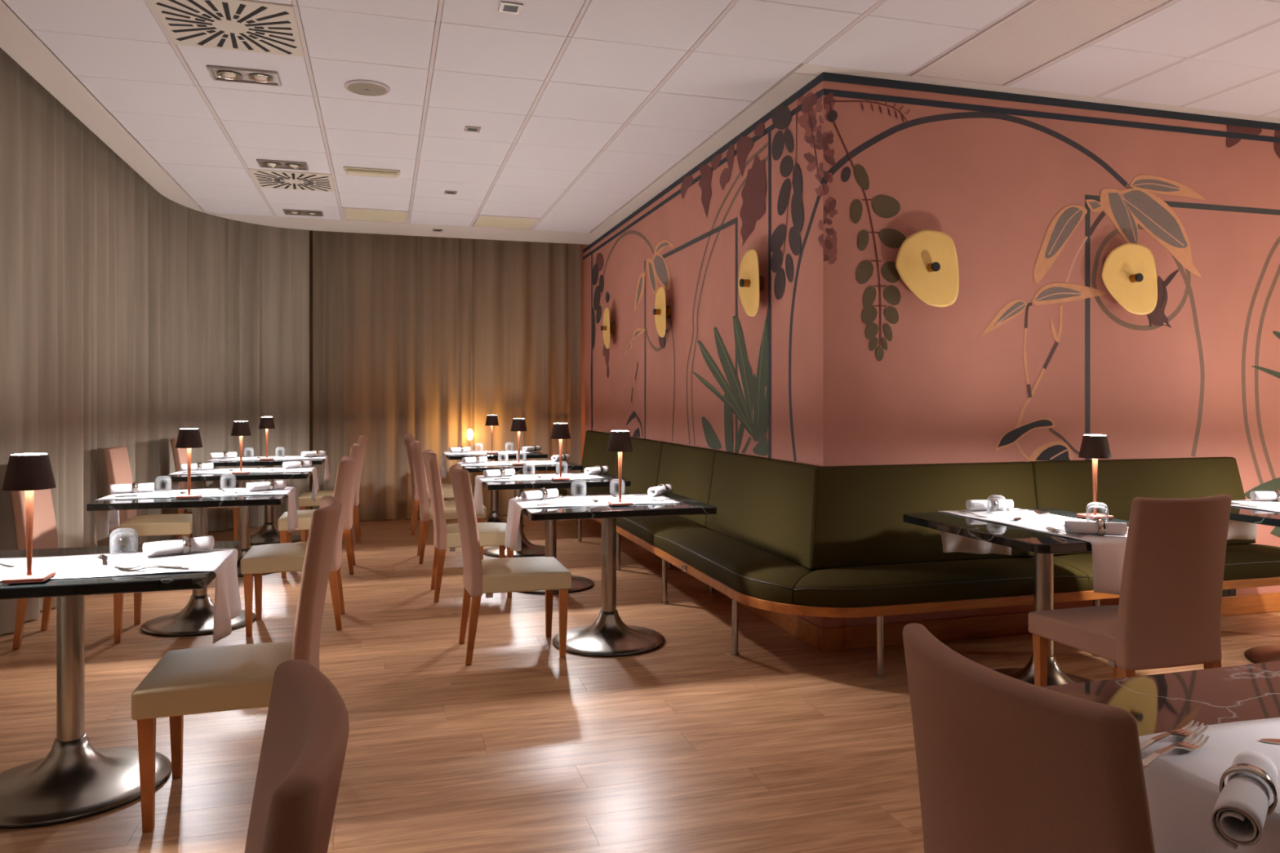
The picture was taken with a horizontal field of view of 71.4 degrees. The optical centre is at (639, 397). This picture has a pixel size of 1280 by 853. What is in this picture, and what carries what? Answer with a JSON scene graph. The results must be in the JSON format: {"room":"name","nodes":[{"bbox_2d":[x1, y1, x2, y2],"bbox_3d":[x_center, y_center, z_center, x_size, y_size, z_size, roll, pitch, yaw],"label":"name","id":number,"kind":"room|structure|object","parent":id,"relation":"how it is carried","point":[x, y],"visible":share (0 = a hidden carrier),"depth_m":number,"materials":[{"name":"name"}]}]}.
{"room":"restaurant","nodes":[
{"label":"restaurant","id":0,"kind":"room"},
{"bbox_2d":[309,230,312,509],"bbox_3d":[-2.924,-0.490,9.824,4.540,3.600,0.100,0,0,-16],"label":"wall","id":1,"kind":"structure","parent":0,"point":[310,231],"depth_m":9.60,"materials":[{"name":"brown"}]},
{"bbox_2d":[0,515,1279,852],"bbox_3d":[0.761,1.340,4.280,11.218,0.060,12.200,0,0,-16],"label":"floor","id":2,"kind":"structure","parent":0,"point":[784,744],"depth_m":3.60,"materials":[{"name":"brown wood"}]},
{"bbox_2d":[10,488,142,649],"bbox_3d":[-3.092,0.831,4.883,0.588,0.956,0.465,0,0,-16],"label":"dining chair","id":3,"kind":"object","parent":2,"relation":"on","point":[44,526],"visible":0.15,"depth_m":4.80,"materials":[{"name":"fabric"}]},
{"bbox_2d":[0,541,241,828],"bbox_3d":[-1.919,0.934,3.000,0.960,0.749,0.750,0,0,-16],"label":"pedestal table","id":4,"kind":"object","parent":2,"relation":"on","point":[77,780],"visible":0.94,"depth_m":2.93,"materials":[{"name":"black stone"}]},
{"bbox_2d":[0,548,241,644],"bbox_3d":[-1.902,0.685,2.942,1.045,0.261,0.452,0,0,-16],"label":"table runner","id":5,"kind":"object","parent":4,"relation":"on","point":[222,562],"visible":0.91,"depth_m":2.98,"materials":[{"name":"white fabric"}]},
{"bbox_2d":[1,453,56,584],"bbox_3d":[-1.862,0.363,2.715,0.138,0.384,0.138,0,0,-16],"label":"table lamp","id":6,"kind":"object","parent":5,"relation":"on","point":[28,473],"visible":1,"depth_m":2.68,"materials":[{"name":"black metal"}]},
{"bbox_2d":[109,528,137,555],"bbox_3d":[-1.848,0.511,3.187,0.089,0.088,0.089,0,0,-16],"label":"tumbler","id":7,"kind":"object","parent":5,"relation":"on","point":[135,549],"visible":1,"depth_m":3.18,"materials":[{"name":"clear glass"}]},
{"bbox_2d":[118,566,189,572],"bbox_3d":[-1.555,0.547,2.850,0.200,0.012,0.026,0,0,-14],"label":"fork","id":8,"kind":"object","parent":5,"relation":"on","point":[121,568],"visible":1,"depth_m":2.85,"materials":[{"name":"silver metal"}]},
{"bbox_2d":[142,535,214,558],"bbox_3d":[-1.628,0.524,3.147,0.065,0.065,0.223,0,0,44],"label":"rolled napkin","id":9,"kind":"object","parent":5,"relation":"on","point":[183,545],"visible":1,"depth_m":3.13,"materials":[{"name":"white fabric"}]},
{"bbox_2d":[102,445,192,546],"bbox_3d":[-3.512,0.831,6.407,0.588,0.956,0.465,0,0,-16],"label":"dining chair","id":10,"kind":"object","parent":2,"relation":"on","point":[118,471],"visible":0.71,"depth_m":6.25,"materials":[{"name":"fabric"}]},
{"bbox_2d":[86,485,293,636],"bbox_3d":[-2.558,0.934,5.173,0.960,0.749,0.750,0,0,-16],"label":"pedestal table","id":11,"kind":"object","parent":2,"relation":"on","point":[197,618],"visible":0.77,"depth_m":4.97,"materials":[{"name":"metal"}]},
{"bbox_2d":[175,428,203,498],"bbox_3d":[-2.511,0.363,4.958,0.138,0.384,0.138,0,0,-16],"label":"table lamp","id":12,"kind":"object","parent":11,"relation":"on","point":[188,438],"visible":1,"depth_m":4.92,"materials":[{"name":"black metal"}]},
{"bbox_2d":[93,486,297,546],"bbox_3d":[-2.574,0.685,5.231,1.046,0.262,0.452,0,0,-16],"label":"table runner","id":13,"kind":"object","parent":11,"relation":"on","point":[106,521],"visible":0.8,"depth_m":5.18,"materials":[{"name":"white fabric"}]},
{"bbox_2d":[110,482,154,493],"bbox_3d":[-2.956,0.524,5.183,0.223,0.065,0.065,0,0,-28],"label":"rolled napkin","id":14,"kind":"object","parent":13,"relation":"on","point":[135,487],"visible":1,"depth_m":5.16,"materials":[{"name":"white fabric"}]},
{"bbox_2d":[246,480,286,492],"bbox_3d":[-2.231,0.524,5.320,0.065,0.065,0.223,0,0,44],"label":"rolled napkin","id":15,"kind":"object","parent":13,"relation":"on","point":[268,485],"visible":1,"depth_m":5.30,"materials":[{"name":"white fabric"}]},
{"bbox_2d":[170,437,238,541],"bbox_3d":[-3.852,0.831,7.942,0.588,0.956,0.465,0,0,-16],"label":"dining chair","id":16,"kind":"object","parent":2,"relation":"on","point":[180,455],"visible":0.3,"depth_m":7.79,"materials":[{"name":"fabric"}]},
{"bbox_2d":[131,495,342,832],"bbox_3d":[-1.300,0.831,2.955,0.588,0.956,0.465,0,0,-16],"label":"dining chair","id":17,"kind":"object","parent":2,"relation":"on","point":[202,680],"visible":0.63,"depth_m":2.80,"materials":[{"name":"fabric"}]},
{"bbox_2d":[163,466,314,577],"bbox_3d":[-3.011,0.934,6.775,0.960,0.749,0.750,0,0,-16],"label":"pedestal table","id":18,"kind":"object","parent":2,"relation":"on","point":[244,512],"visible":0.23,"depth_m":6.56,"materials":[{"name":"metal"}]},
{"bbox_2d":[231,421,251,474],"bbox_3d":[-2.933,0.363,6.543,0.138,0.384,0.138,0,0,-16],"label":"table lamp","id":19,"kind":"object","parent":18,"relation":"on","point":[240,428],"visible":0.99,"depth_m":6.50,"materials":[{"name":"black metal"}]},
{"bbox_2d":[165,466,319,501],"bbox_3d":[-3.027,0.674,6.833,1.046,0.240,0.452,0,0,-16],"label":"table runner","id":20,"kind":"object","parent":18,"relation":"on","point":[175,485],"visible":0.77,"depth_m":6.81,"materials":[{"name":"white fabric"}]},
{"bbox_2d":[180,462,213,471],"bbox_3d":[-3.379,0.524,6.789,0.223,0.065,0.065,0,0,-32],"label":"rolled napkin","id":21,"kind":"object","parent":20,"relation":"on","point":[199,466],"visible":0.89,"depth_m":6.77,"materials":[{"name":"white fabric"}]},
{"bbox_2d":[282,459,311,468],"bbox_3d":[-2.703,0.524,7.026,0.065,0.065,0.223,0,0,40],"label":"rolled napkin","id":22,"kind":"object","parent":20,"relation":"on","point":[299,464],"visible":1,"depth_m":7.01,"materials":[{"name":"white fabric"}]},
{"bbox_2d":[205,455,324,545],"bbox_3d":[-3.405,0.934,8.176,0.960,0.749,0.750,0,0,-16],"label":"pedestal table","id":23,"kind":"object","parent":2,"relation":"on","point":[268,534],"visible":0.57,"depth_m":8.02,"materials":[{"name":"metal"}]},
{"bbox_2d":[205,455,330,486],"bbox_3d":[-3.422,0.673,8.233,1.046,0.237,0.452,0,0,-16],"label":"table runner","id":24,"kind":"object","parent":23,"relation":"on","point":[326,477],"visible":0.66,"depth_m":8.19,"materials":[{"name":"white fabric"}]},
{"bbox_2d":[209,451,236,458],"bbox_3d":[-3.812,0.524,8.142,0.223,0.065,0.065,0,0,-36],"label":"rolled napkin","id":25,"kind":"object","parent":24,"relation":"on","point":[224,455],"visible":1,"depth_m":8.12,"materials":[{"name":"white fabric"}]},
{"bbox_2d":[258,417,275,460],"bbox_3d":[-3.355,0.363,8.003,0.138,0.384,0.138,0,0,-16],"label":"table lamp","id":26,"kind":"object","parent":24,"relation":"on","point":[266,423],"visible":1,"depth_m":7.96,"materials":[{"name":"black metal"}]},
{"bbox_2d":[301,449,325,457],"bbox_3d":[-3.060,0.524,8.349,0.065,0.065,0.223,0,0,42],"label":"rolled napkin","id":27,"kind":"object","parent":24,"relation":"on","point":[315,453],"visible":1,"depth_m":8.33,"materials":[{"name":"white fabric"}]},
{"bbox_2d":[244,659,349,852],"bbox_3d":[-0.613,0.831,0.927,0.588,0.956,0.465,0,0,-22],"label":"dining chair","id":28,"kind":"object","parent":2,"relation":"on","point":[304,747],"visible":1,"depth_m":0.99,"materials":[{"name":"fabric"}]},
{"bbox_2d":[240,456,355,636],"bbox_3d":[-1.958,0.831,5.149,0.588,0.956,0.465,0,0,-16],"label":"dining chair","id":29,"kind":"object","parent":2,"relation":"on","point":[259,560],"visible":0.69,"depth_m":5.00,"materials":[{"name":"fabric"}]},
{"bbox_2d":[277,442,363,578],"bbox_3d":[-2.400,0.831,6.728,0.588,0.956,0.465,0,0,-16],"label":"dining chair","id":30,"kind":"object","parent":2,"relation":"on","point":[304,517],"visible":0.59,"depth_m":6.58,"materials":[{"name":"fabric"}]},
{"bbox_2d":[297,435,368,542],"bbox_3d":[-2.804,0.831,8.162,0.588,0.956,0.465,0,0,-16],"label":"dining chair","id":31,"kind":"object","parent":2,"relation":"on","point":[304,500],"visible":0.48,"depth_m":8.01,"materials":[{"name":"fabric"}]},
{"bbox_2d":[404,433,458,535],"bbox_3d":[-2.010,0.831,8.736,0.588,0.956,0.465,0,0,-16],"label":"dining chair","id":32,"kind":"object","parent":2,"relation":"on","point":[447,491],"visible":0.44,"depth_m":8.51,"materials":[{"name":"fabric"}]},
{"bbox_2d":[409,440,486,564],"bbox_3d":[-1.575,0.831,7.269,0.588,0.956,0.465,0,0,-16],"label":"dining chair","id":33,"kind":"object","parent":2,"relation":"on","point":[425,508],"visible":0.72,"depth_m":7.02,"materials":[{"name":"fabric"}]},
{"bbox_2d":[422,449,513,602],"bbox_3d":[-1.153,0.831,5.954,0.588,0.956,0.465,0,0,-16],"label":"dining chair","id":34,"kind":"object","parent":2,"relation":"on","point":[491,534],"visible":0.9,"depth_m":5.73,"materials":[{"name":"fabric"}]},
{"bbox_2d":[444,450,547,527],"bbox_3d":[-1.475,0.934,9.025,0.960,0.749,0.750,0,0,-16],"label":"pedestal table","id":35,"kind":"object","parent":2,"relation":"on","point":[494,516],"visible":0.44,"depth_m":8.91,"materials":[{"name":"metal"}]},
{"bbox_2d":[440,451,486,478],"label":"table runner","id":36,"kind":"object","parent":35,"relation":"on","point":[443,473],"depth_m":8.91,"materials":[{"name":"white fabric"}]},
{"bbox_2d":[448,446,470,453],"bbox_3d":[-1.824,0.524,9.008,0.223,0.065,0.065,0,0,-41],"label":"rolled napkin","id":37,"kind":"object","parent":36,"relation":"on","point":[460,449],"visible":1,"depth_m":8.99,"materials":[{"name":"white fabric"}]},
{"bbox_2d":[493,450,517,453],"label":"table runner","id":38,"kind":"object","parent":35,"relation":"on","point":[509,451],"depth_m":9.17,"materials":[{"name":"white fabric"}]},
{"bbox_2d":[484,414,498,453],"bbox_3d":[-1.478,0.363,8.889,0.138,0.384,0.138,0,0,-16],"label":"table lamp","id":39,"kind":"object","parent":38,"relation":"on","point":[491,420],"visible":1,"depth_m":8.85,"materials":[{"name":"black metal"}]},
{"bbox_2d":[448,463,571,665],"bbox_3d":[-0.690,0.831,4.620,0.588,0.956,0.465,0,0,-16],"label":"dining chair","id":40,"kind":"object","parent":2,"relation":"on","point":[489,577],"visible":1,"depth_m":4.44,"materials":[{"name":"fabric"}]},
{"bbox_2d":[462,460,582,557],"bbox_3d":[-1.034,0.934,7.571,0.960,0.749,0.750,0,0,-16],"label":"pedestal table","id":41,"kind":"object","parent":2,"relation":"on","point":[527,548],"visible":0.46,"depth_m":7.35,"materials":[{"name":"metal"}]},
{"bbox_2d":[456,460,559,466],"bbox_3d":[-1.129,0.686,7.606,0.883,0.263,0.452,0,0,-16],"label":"table runner","id":42,"kind":"object","parent":41,"relation":"on","point":[535,462],"visible":0.48,"depth_m":7.56,"materials":[{"name":"white fabric"}]},
{"bbox_2d":[462,455,487,463],"bbox_3d":[-1.399,0.524,7.538,0.223,0.065,0.065,0,0,-44],"label":"rolled napkin","id":43,"kind":"object","parent":42,"relation":"on","point":[475,460],"visible":1,"depth_m":7.52,"materials":[{"name":"white fabric"}]},
{"bbox_2d":[511,417,527,465],"bbox_3d":[-1.009,0.363,7.412,0.138,0.384,0.138,0,0,-16],"label":"table lamp","id":44,"kind":"object","parent":42,"relation":"on","point":[518,424],"visible":0.99,"depth_m":7.37,"materials":[{"name":"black metal"}]},
{"bbox_2d":[475,472,631,594],"bbox_3d":[-0.624,0.934,6.227,0.960,0.749,0.750,0,0,-16],"label":"pedestal table","id":45,"kind":"object","parent":2,"relation":"on","point":[578,583],"visible":0.33,"depth_m":5.98,"materials":[{"name":"metal"}]},
{"bbox_2d":[473,473,606,515],"bbox_3d":[-0.719,0.686,6.262,0.883,0.263,0.452,0,0,-16],"label":"table runner","id":46,"kind":"object","parent":45,"relation":"on","point":[477,499],"visible":0.8,"depth_m":6.18,"materials":[{"name":"white fabric"}]},
{"bbox_2d":[483,467,515,477],"bbox_3d":[-0.985,0.524,6.232,0.223,0.065,0.065,0,0,-36],"label":"rolled napkin","id":47,"kind":"object","parent":46,"relation":"on","point":[501,472],"visible":1,"depth_m":6.21,"materials":[{"name":"white fabric"}]},
{"bbox_2d":[584,465,609,475],"bbox_3d":[-0.311,0.524,6.458,0.065,0.065,0.223,0,0,38],"label":"rolled napkin","id":48,"kind":"object","parent":46,"relation":"on","point":[601,469],"visible":1,"depth_m":6.43,"materials":[{"name":"white fabric"}]},
{"bbox_2d":[550,422,570,480],"bbox_3d":[-0.538,0.363,6.038,0.138,0.384,0.138,0,0,-16],"label":"table lamp","id":49,"kind":"object","parent":45,"relation":"on","point":[560,431],"visible":1,"depth_m":6.00,"materials":[{"name":"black metal"}]},
{"bbox_2d":[556,430,666,542],"bbox_3d":[-0.371,0.831,8.254,0.473,0.957,2.735,0,0,-16],"label":"banquette","id":50,"kind":"object","parent":2,"relation":"on","point":[641,466],"visible":0.34,"depth_m":7.84,"materials":[{"name":"green leather"}]},
{"bbox_2d":[580,430,615,488],"bbox_3d":[-0.403,0.604,8.956,0.144,0.503,1.322,0,0,-16],"label":"cushion","id":51,"kind":"object","parent":50,"relation":"on","point":[595,453],"depth_m":8.92,"materials":[{"name":"leather"}]},
{"bbox_2d":[610,436,666,493],"bbox_3d":[-0.025,0.604,7.650,0.144,0.503,1.367,0,0,-16],"label":"cushion","id":52,"kind":"object","parent":50,"relation":"on","point":[641,466],"depth_m":7.41,"materials":[{"name":"leather"}]},
{"bbox_2d":[510,492,716,656],"bbox_3d":[-0.168,0.934,4.792,0.960,0.749,0.750,0,0,-16],"label":"pedestal table","id":53,"kind":"object","parent":2,"relation":"on","point":[608,636],"visible":0.94,"depth_m":4.66,"materials":[{"name":"metal"}]},
{"bbox_2d":[505,493,681,551],"bbox_3d":[-0.263,0.686,4.827,0.883,0.263,0.452,0,0,-16],"label":"table runner","id":54,"kind":"object","parent":53,"relation":"on","point":[513,535],"visible":0.9,"depth_m":4.77,"materials":[{"name":"white fabric"}]},
{"bbox_2d":[520,488,558,501],"bbox_3d":[-0.543,0.524,4.829,0.223,0.065,0.065,0,0,-44],"label":"rolled napkin","id":55,"kind":"object","parent":54,"relation":"on","point":[539,495],"visible":1,"depth_m":4.81,"materials":[{"name":"white fabric"}]},
{"bbox_2d":[606,430,633,506],"bbox_3d":[-0.103,0.363,4.623,0.138,0.384,0.138,0,0,-16],"label":"table lamp","id":56,"kind":"object","parent":54,"relation":"on","point":[620,441],"visible":1,"depth_m":4.58,"materials":[{"name":"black metal"}]},
{"bbox_2d":[647,484,673,497],"bbox_3d":[0.118,0.524,5.062,0.065,0.065,0.223,0,0,28],"label":"rolled napkin","id":57,"kind":"object","parent":54,"relation":"on","point":[660,490],"visible":1,"depth_m":5.02,"materials":[{"name":"white fabric"}]},
{"bbox_2d":[616,442,1279,678],"bbox_3d":[1.784,0.831,5.890,3.340,0.957,2.985,0,0,-16],"label":"banquette","id":58,"kind":"object","parent":2,"relation":"on","point":[775,522],"visible":0.8,"depth_m":4.66,"materials":[{"name":"green leather"}]},
{"bbox_2d":[616,515,706,545],"bbox_3d":[0.157,0.910,6.417,0.452,0.124,1.058,0,0,-16],"label":"seat cushion","id":59,"kind":"object","parent":58,"relation":"on","point":[643,530],"depth_m":6.14,"materials":[{"name":"leather"}]},
{"bbox_2d":[657,442,722,527],"bbox_3d":[0.331,0.604,6.420,0.144,0.503,1.142,0,0,-16],"label":"cushion","id":60,"kind":"object","parent":58,"relation":"on","point":[689,469],"depth_m":6.22,"materials":[{"name":"leather"}]},
{"bbox_2d":[706,451,818,569],"bbox_3d":[0.698,0.604,5.150,0.144,0.503,1.485,0,0,-16],"label":"cushion","id":61,"kind":"object","parent":58,"relation":"on","point":[768,506],"depth_m":4.94,"materials":[{"name":"leather"}]},
{"bbox_2d":[810,461,1036,569],"bbox_3d":[1.490,0.604,4.669,1.375,0.503,0.144,0,0,-16],"label":"cushion","id":62,"kind":"object","parent":58,"relation":"on","point":[857,512],"depth_m":4.57,"materials":[{"name":"leather"}]},
{"bbox_2d":[1029,457,1255,555],"bbox_3d":[2.879,0.604,5.070,1.500,0.503,0.144,0,0,-16],"label":"cushion","id":63,"kind":"object","parent":58,"relation":"on","point":[1062,485],"depth_m":5.00,"materials":[{"name":"leather"}]},
{"bbox_2d":[902,507,1128,685],"bbox_3d":[1.799,0.934,3.966,0.860,0.749,0.960,0,0,-16],"label":"pedestal table","id":64,"kind":"object","parent":2,"relation":"on","point":[1044,545],"visible":0.48,"depth_m":3.93,"materials":[{"name":"black stone"}]},
{"bbox_2d":[938,507,1128,595],"bbox_3d":[1.818,0.675,3.971,0.452,0.241,1.046,0,0,-16],"label":"table runner","id":65,"kind":"object","parent":64,"relation":"on","point":[1108,551],"visible":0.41,"depth_m":3.91,"materials":[{"name":"white fabric"}]},
{"bbox_2d":[965,497,1013,511],"bbox_3d":[1.715,0.524,4.363,0.223,0.065,0.065,0,0,-6],"label":"rolled napkin","id":66,"kind":"object","parent":65,"relation":"on","point":[994,504],"visible":0.91,"depth_m":4.35,"materials":[{"name":"white fabric"}]},
{"bbox_2d":[1064,520,1127,536],"bbox_3d":[1.839,0.524,3.592,0.223,0.065,0.065,0,0,16],"label":"rolled napkin","id":67,"kind":"object","parent":65,"relation":"on","point":[1100,527],"visible":0.98,"depth_m":3.58,"materials":[{"name":"white fabric"}]},
{"bbox_2d":[1085,502,1108,522],"bbox_3d":[2.038,0.511,3.967,0.089,0.088,0.089,0,0,-16],"label":"tumbler","id":68,"kind":"object","parent":65,"relation":"on","point":[1107,509],"visible":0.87,"depth_m":3.96,"materials":[{"name":"clear glass"}]},
{"bbox_2d":[1076,434,1113,519],"bbox_3d":[2.104,0.363,4.117,0.138,0.384,0.138,0,0,-16],"label":"table lamp","id":69,"kind":"object","parent":64,"relation":"on","point":[1094,446],"visible":0.99,"depth_m":4.08,"materials":[{"name":"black metal"}]},
{"bbox_2d":[902,622,1155,852],"bbox_3d":[0.712,0.831,1.268,0.588,0.956,0.465,0,0,-16],"label":"dining chair","id":70,"kind":"object","parent":2,"relation":"on","point":[1006,764],"visible":1,"depth_m":1.12,"materials":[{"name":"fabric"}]},
{"bbox_2d":[1028,493,1231,686],"bbox_3d":[1.895,0.831,3.438,0.465,0.956,0.588,0,0,-16],"label":"dining chair","id":71,"kind":"object","parent":2,"relation":"on","point":[1167,614],"visible":0.94,"depth_m":3.21,"materials":[{"name":"fabric"}]},
{"bbox_2d":[1040,661,1279,736],"bbox_3d":[1.278,0.934,1.484,0.960,0.749,0.750,0,0,-16],"label":"pedestal table","id":72,"kind":"object","parent":2,"relation":"on","point":[1161,703],"visible":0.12,"depth_m":1.67,"materials":[{"name":"metal"}]},
{"bbox_2d":[1138,717,1279,852],"bbox_3d":[1.310,0.673,1.373,1.045,0.238,0.452,0,0,-16],"label":"table runner","id":73,"kind":"object","parent":72,"relation":"on","point":[1182,785],"visible":0.57,"depth_m":1.34,"materials":[{"name":"white fabric"}]},
{"bbox_2d":[1139,720,1208,751],"bbox_3d":[0.835,0.546,1.423,0.224,0.014,0.029,0,0,-30],"label":"fork","id":74,"kind":"object","parent":73,"relation":"on","point":[1183,732],"visible":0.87,"depth_m":1.45,"materials":[{"name":"silver metal"}]},
{"bbox_2d":[1142,731,1208,768],"bbox_3d":[0.809,0.546,1.369,0.220,0.013,0.029,0,0,-33],"label":"fork","id":75,"kind":"object","parent":73,"relation":"on","point":[1151,758],"visible":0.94,"depth_m":1.39,"materials":[{"name":"silver metal"}]},
{"bbox_2d":[1209,750,1278,849],"bbox_3d":[0.800,0.524,1.174,0.065,0.065,0.223,0,0,40],"label":"rolled napkin","id":76,"kind":"object","parent":73,"relation":"on","point":[1240,812],"visible":1,"depth_m":1.13,"materials":[{"name":"white fabric"}]},
{"bbox_2d":[1229,506,1279,663],"bbox_3d":[3.321,0.934,4.354,0.860,0.749,0.960,0,0,-16],"label":"pedestal table","id":77,"kind":"object","parent":2,"relation":"on","point":[1264,654],"visible":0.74,"depth_m":4.36,"materials":[{"name":"metal"}]},
{"bbox_2d":[1226,520,1257,540],"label":"table runner","id":78,"kind":"object","parent":77,"relation":"on","point":[1237,530],"depth_m":4.87,"materials":[{"name":"white fabric"}]},
{"bbox_2d":[1231,499,1279,512],"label":"table runner","id":79,"kind":"object","parent":77,"relation":"on","point":[1273,506],"depth_m":4.61,"materials":[{"name":"white fabric"}]},
{"bbox_2d":[1249,489,1279,502],"bbox_3d":[3.391,0.524,4.759,0.223,0.065,0.065,0,0,2],"label":"rolled napkin","id":80,"kind":"object","parent":79,"relation":"on","point":[1273,495],"visible":1,"depth_m":4.74,"materials":[{"name":"white fabric"}]},
{"bbox_2d":[0,0,1279,244],"bbox_3d":[0.830,-1.998,4.508,9.100,0.625,12.600,0,0,-16],"label":"ceiling","id":81,"kind":"structure","parent":0,"point":[585,112],"depth_m":4.74,"materials":[{"name":"white paint"}]},
{"bbox_2d":[0,47,309,635],"bbox_3d":[-2.959,-0.466,3.272,1.203,3.528,11.886,0,0,-10],"label":"sheer curtain","id":82,"kind":"object","parent":81,"relation":"hanging from","point":[132,316],"visible":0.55,"depth_m":7.04,"materials":[{"name":"white fabric"}]},
{"bbox_2d":[148,0,304,57],"bbox_3d":[-1.853,-1.686,4.029,0.584,0.014,0.592,0,0,-16],"label":"ceiling vent","id":83,"kind":"object","parent":81,"relation":"in","point":[245,25],"visible":1,"depth_m":4.01,"materials":[{"name":"beige"}]},
{"bbox_2d":[207,65,281,86],"bbox_3d":[-2.058,-1.675,4.641,0.330,0.018,0.192,0,0,-16],"label":"recessed light","id":84,"kind":"object","parent":81,"relation":"in","point":[218,73],"visible":1,"depth_m":4.63,"materials":[{"name":"beige"}]},
{"bbox_2d":[256,159,308,170],"bbox_3d":[-2.571,-1.675,6.408,0.330,0.018,0.192,0,0,-16],"label":"recessed light","id":85,"kind":"object","parent":81,"relation":"in","point":[267,163],"visible":1,"depth_m":6.40,"materials":[{"name":"beige"}]},
{"bbox_2d":[248,168,335,191],"bbox_3d":[-2.687,-1.686,6.911,0.584,0.014,0.592,0,0,-16],"label":"ceiling vent","id":86,"kind":"object","parent":81,"relation":"in","point":[271,179],"visible":1,"depth_m":6.87,"materials":[{"name":"beige"}]},
{"bbox_2d":[282,208,323,216],"bbox_3d":[-3.052,-1.675,8.070,0.330,0.018,0.192,0,0,-16],"label":"recessed light","id":87,"kind":"object","parent":81,"relation":"in","point":[286,211],"visible":1,"depth_m":8.05,"materials":[{"name":"beige"}]},
{"bbox_2d":[344,80,390,96],"bbox_3d":[-1.480,-1.675,4.829,0.236,0.017,0.236,0,0,-16],"label":"ceiling speaker","id":88,"kind":"object","parent":81,"relation":"attached to","point":[365,87],"visible":1,"depth_m":4.80,"materials":[{"name":"grey"}]},
{"bbox_2d":[347,82,386,95],"bbox_3d":[-1.480,-1.673,4.829,0.206,0.004,0.206,0,0,-16],"label":"grille","id":89,"kind":"object","parent":88,"relation":"attached to","point":[360,88],"depth_m":4.81,"materials":[{"name":"metal"}]},
{"bbox_2d":[343,166,399,177],"bbox_3d":[-1.983,-1.666,6.588,0.400,0.036,0.124,0,0,-16],"label":"recessed light","id":90,"kind":"object","parent":81,"relation":"in","point":[350,171],"visible":1,"depth_m":6.56,"materials":[{"name":"beige"}]},
{"bbox_2d":[341,206,408,223],"bbox_3d":[-2.443,-1.688,8.230,0.575,0.016,0.590,0,0,-16],"label":"light panel","id":91,"kind":"object","parent":81,"relation":"attached to","point":[351,214],"visible":1,"depth_m":8.20,"materials":[{"name":"grey"}]},
{"bbox_2d":[312,230,581,520],"bbox_3d":[-2.032,-0.466,9.635,2.849,3.528,0.113,0,0,-16],"label":"sheer curtain","id":92,"kind":"object","parent":81,"relation":"hanging from","point":[426,338],"visible":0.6,"depth_m":9.59,"materials":[{"name":"white fabric"}]},
{"bbox_2d":[472,213,540,230],"bbox_3d":[-1.291,-1.688,8.563,0.575,0.016,0.590,0,0,-16],"label":"light panel","id":93,"kind":"object","parent":81,"relation":"attached to","point":[482,220],"visible":1,"depth_m":8.54,"materials":[{"name":"grey"}]},
{"bbox_2d":[497,0,523,14],"bbox_3d":[-0.558,-1.681,3.836,0.096,0.006,0.096,0,0,-16],"label":"recessed light","id":94,"kind":"object","parent":81,"relation":"in","point":[504,6],"visible":1,"depth_m":3.83,"materials":[{"name":"beige"}]},
{"bbox_2d":[910,0,1177,87],"bbox_3d":[1.855,-1.688,4.164,0.576,0.017,1.188,0,0,-16],"label":"light panel","id":95,"kind":"object","parent":81,"relation":"attached to","point":[1039,33],"visible":1,"depth_m":4.17,"materials":[{"name":"grey"}]},
{"bbox_2d":[581,72,824,619],"bbox_3d":[0.191,-0.440,7.575,0.204,3.500,6.152,0,0,-16],"label":"wall","id":96,"kind":"structure","parent":0,"point":[720,377],"depth_m":6.15,"materials":[{"name":"paint"}]},
{"bbox_2d":[600,307,614,348],"bbox_3d":[-0.325,-0.683,8.770,0.130,0.407,0.367,0,0,-16],"label":"wall lamp","id":97,"kind":"object","parent":96,"relation":"attached to","point":[607,328],"visible":1,"depth_m":8.73,"materials":[{"name":"yellow"}]},
{"bbox_2d":[653,286,671,337],"bbox_3d":[0.167,-0.678,7.070,0.130,0.407,0.367,0,0,-16],"label":"wall lamp","id":98,"kind":"object","parent":96,"relation":"attached to","point":[661,312],"visible":1,"depth_m":7.03,"materials":[{"name":"yellow"}]},
{"bbox_2d":[592,518,824,651],"bbox_3d":[0.146,1.250,7.353,0.013,0.117,5.754,0,0,-16],"label":"baseboard","id":99,"kind":"structure","parent":96,"relation":"attached to","point":[808,632],"depth_m":4.88,"materials":[{"name":"brown wood"}]},
{"bbox_2d":[738,248,764,316],"bbox_3d":[0.661,-0.686,5.360,0.130,0.407,0.367,0,0,-16],"label":"wall lamp","id":100,"kind":"object","parent":96,"relation":"attached to","point":[751,283],"visible":1,"depth_m":5.32,"materials":[{"name":"yellow"}]},
{"bbox_2d":[805,71,1279,628],"bbox_3d":[3.032,-0.240,5.309,4.426,3.100,0.204,0,0,-16],"label":"wall","id":101,"kind":"structure","parent":0,"point":[1033,355],"depth_m":4.97,"materials":[{"name":"pink paint"}]},
{"bbox_2d":[895,229,959,307],"bbox_3d":[1.514,-0.683,4.699,0.367,0.407,0.130,0,0,-16],"label":"wall lamp","id":102,"kind":"object","parent":101,"relation":"attached to","point":[926,263],"visible":1,"depth_m":4.69,"materials":[{"name":"yellow"}]},
{"bbox_2d":[823,591,1279,651],"bbox_3d":[3.068,1.250,5.210,4.411,0.117,0.013,0,0,-16],"label":"baseboard","id":103,"kind":"structure","parent":101,"relation":"attached to","point":[847,637],"depth_m":4.83,"materials":[{"name":"brown wood"}]},
{"bbox_2d":[1102,243,1157,315],"bbox_3d":[2.782,-0.676,5.066,0.367,0.407,0.130,0,0,-16],"label":"wall lamp","id":104,"kind":"object","parent":101,"relation":"attached to","point":[1129,273],"visible":1,"depth_m":5.06,"materials":[{"name":"yellow"}]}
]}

